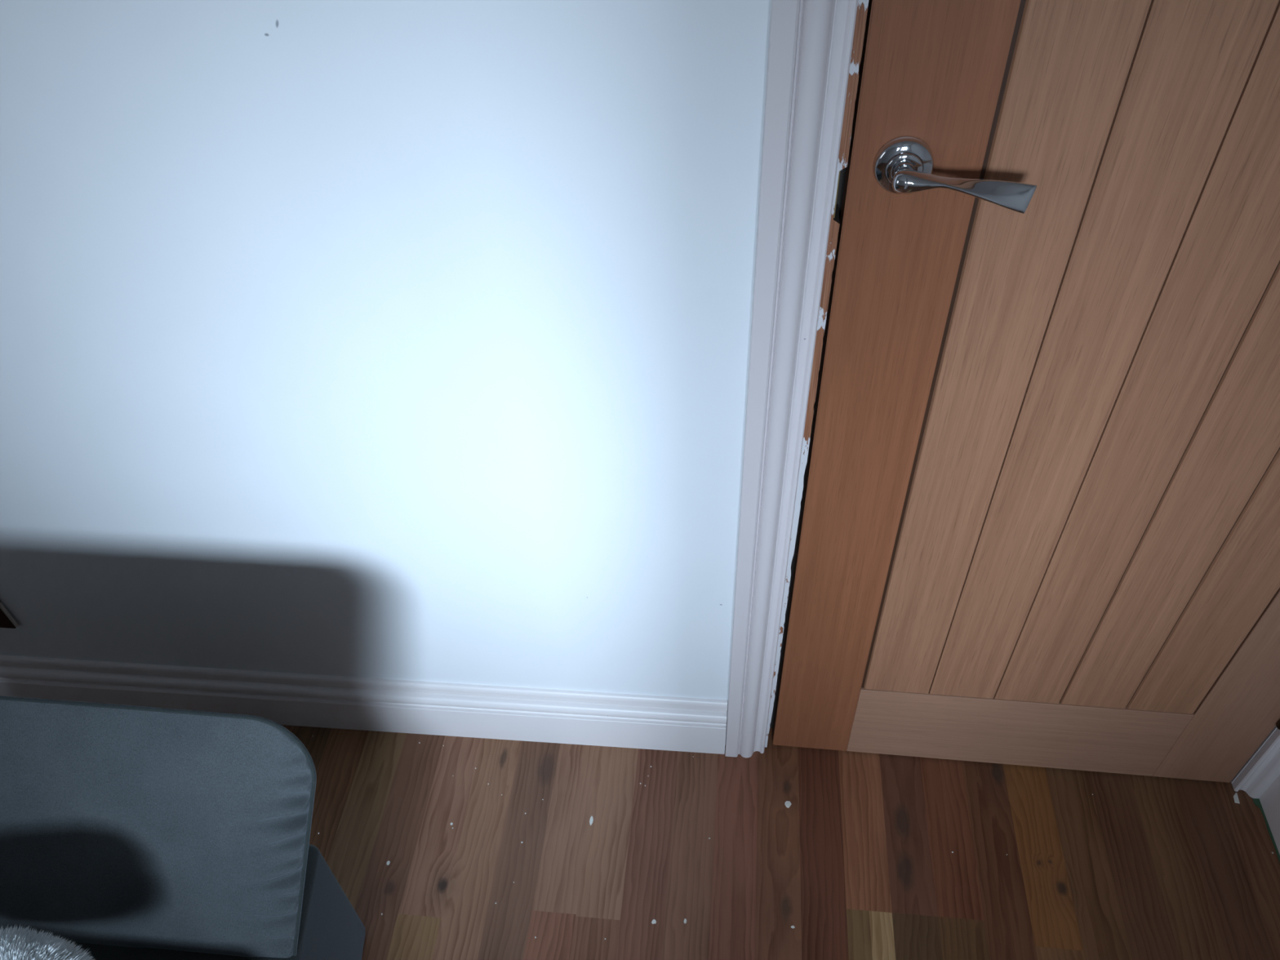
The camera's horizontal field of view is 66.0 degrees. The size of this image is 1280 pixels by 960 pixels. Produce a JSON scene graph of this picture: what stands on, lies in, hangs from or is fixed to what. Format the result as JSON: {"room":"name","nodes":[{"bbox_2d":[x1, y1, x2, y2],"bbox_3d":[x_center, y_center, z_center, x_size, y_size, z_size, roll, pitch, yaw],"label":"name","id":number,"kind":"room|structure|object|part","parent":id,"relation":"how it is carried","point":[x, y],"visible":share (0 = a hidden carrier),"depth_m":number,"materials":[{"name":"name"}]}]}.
{"room":"living room","nodes":[
{"label":"living room","id":0,"kind":"room"},
{"bbox_2d":[0,0,771,745],"bbox_3d":[-0.485,-0.446,0.975,3.020,2.400,0.133,3,45,5],"label":"wall","id":1,"kind":"structure","parent":0,"point":[401,340],"depth_m":1.15,"materials":[{"name":"white paint"}]},
{"bbox_2d":[0,601,18,628],"bbox_3d":[-1.273,0.131,1.570,0.446,0.300,0.007,3,45,5],"label":"wall panel","id":2,"kind":"object","parent":1,"relation":"attached to","point":[6,620],"visible":1,"depth_m":1.64,"materials":[{"name":"brown wood"}]},
{"bbox_2d":[0,654,727,754],"bbox_3d":[-0.907,0.376,1.767,2.118,0.146,0.020,2,45,5],"label":"baseboard","id":3,"kind":"structure","parent":1,"relation":"attached to","point":[646,722],"depth_m":1.72,"materials":[{"name":"white paint"}]},
{"bbox_2d":[724,0,857,757],"bbox_3d":[0.157,-0.251,0.993,0.076,2.059,0.025,3,45,5],"label":"trim","id":4,"kind":"structure","parent":1,"relation":"attached to","point":[811,42],"depth_m":1.05,"materials":[{"name":"white paint"}]},
{"bbox_2d":[764,0,868,746],"bbox_3d":[0.197,-0.276,1.046,0.043,2.016,0.098,3,45,5],"label":"door frame","id":5,"kind":"structure","parent":1,"relation":"attached to","point":[862,6],"depth_m":1.07,"materials":[{"name":"paint"}]},
{"bbox_3d":[0.196,-0.294,0.981,0.002,0.058,0.029,3,45,5],"label":"strike plate","id":6,"kind":"part","parent":5,"relation":"part of","materials":[{"name":"silver metal"}]},
{"bbox_2d":[773,0,1279,782],"bbox_3d":[0.584,-0.207,0.980,0.770,1.981,0.085,3,45,6],"label":"door","id":7,"kind":"structure","parent":1,"relation":"in","point":[1039,526],"depth_m":1.13,"materials":[{"name":"brown wood"}]},
{"bbox_3d":[0.300,-0.269,0.915,0.130,0.033,0.021,6,46,9],"label":"lever","id":8,"kind":"part","parent":7,"relation":"part of","materials":[{"name":"silver metal"}]},
{"bbox_3d":[0.611,0.406,1.631,0.509,0.193,0.035,3,45,6],"label":"rail","id":9,"kind":"part","parent":7,"relation":"part of","materials":[{"name":"brown wood"}]},
{"bbox_2d":[1231,726,1276,783],"bbox_3d":[0.974,-0.237,0.975,0.039,2.016,0.104,3,45,5],"label":"door frame","id":10,"kind":"structure","parent":1,"relation":"attached to","point":[1275,727],"depth_m":1.59,"materials":[{"name":"white paint"}]},
{"bbox_2d":[1231,728,1279,798],"bbox_3d":[0.988,-0.205,0.913,0.053,2.059,0.025,3,45,5],"label":"trim","id":11,"kind":"structure","parent":1,"relation":"attached to","point":[1264,768],"depth_m":1.59,"materials":[{"name":"white paint"}]},
{"bbox_2d":[281,724,1279,959],"bbox_3d":[-0.618,1.652,0.609,3.220,0.030,3.640,3,45,5],"label":"floor","id":12,"kind":"structure","parent":0,"point":[861,862],"depth_m":1.59,"materials":[{"name":"brown wood"}]},
{"bbox_2d":[0,695,365,959],"bbox_3d":[-0.767,0.687,1.128,0.801,0.604,0.723,3,45,5],"label":"sofa","id":13,"kind":"object","parent":12,"relation":"on","point":[127,832],"visible":0.98,"depth_m":1.16,"materials":[{"name":"grey fabric"}]},
{"bbox_2d":[0,924,95,959],"bbox_3d":[-0.687,0.538,1.034,0.253,0.160,0.134,3,45,5],"label":"fluffy cushion","id":14,"kind":"object","parent":13,"relation":"on","point":[15,944],"visible":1,"depth_m":1.01,"materials":[{"name":"white fur"}]},
{"bbox_2d":[589,816,593,825],"bbox_3d":[-0.081,0.568,1.643,0.006,0.001,0.018,3,45,5],"label":"flake","id":15,"kind":"object","parent":12,"relation":"on","point":[591,820],"visible":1,"depth_m":1.64,"materials":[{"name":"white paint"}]},
{"bbox_2d":[784,800,791,808],"bbox_3d":[0.249,0.544,1.652,0.011,0.001,0.013,3,45,5],"label":"flake","id":16,"kind":"object","parent":12,"relation":"on","point":[788,803],"visible":1,"depth_m":1.65,"materials":[{"name":"white paint"}]},
{"bbox_2d":[1233,792,1239,803],"bbox_3d":[0.991,0.528,1.637,0.008,0.001,0.020,6,46,8],"label":"flake","id":17,"kind":"object","parent":12,"relation":"on","point":[1235,796],"visible":1,"depth_m":1.64,"materials":[{"name":"white paint"}]},
{"bbox_2d":[1252,798,1279,862],"bbox_3d":[0.998,0.706,1.459,0.010,0.002,0.500,3,45,5],"label":"tape","id":18,"kind":"object","parent":12,"relation":"on","point":[1256,801],"visible":1,"depth_m":1.60,"materials":[{"name":"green paint"}]},
{"bbox_3d":[0.903,0.827,-0.349,0.100,2.400,3.520,3,45,5],"label":"wall","id":19,"kind":"structure","parent":0,"visible":0},
{"bbox_2d":[1258,774,1279,854],"bbox_3d":[0.872,1.671,0.404,0.020,0.146,3.372,3,45,5],"label":"baseboard","id":20,"kind":"structure","parent":19,"relation":"attached to","point":[1269,800],"depth_m":1.59,"materials":[{"name":"white paint"}]}
]}

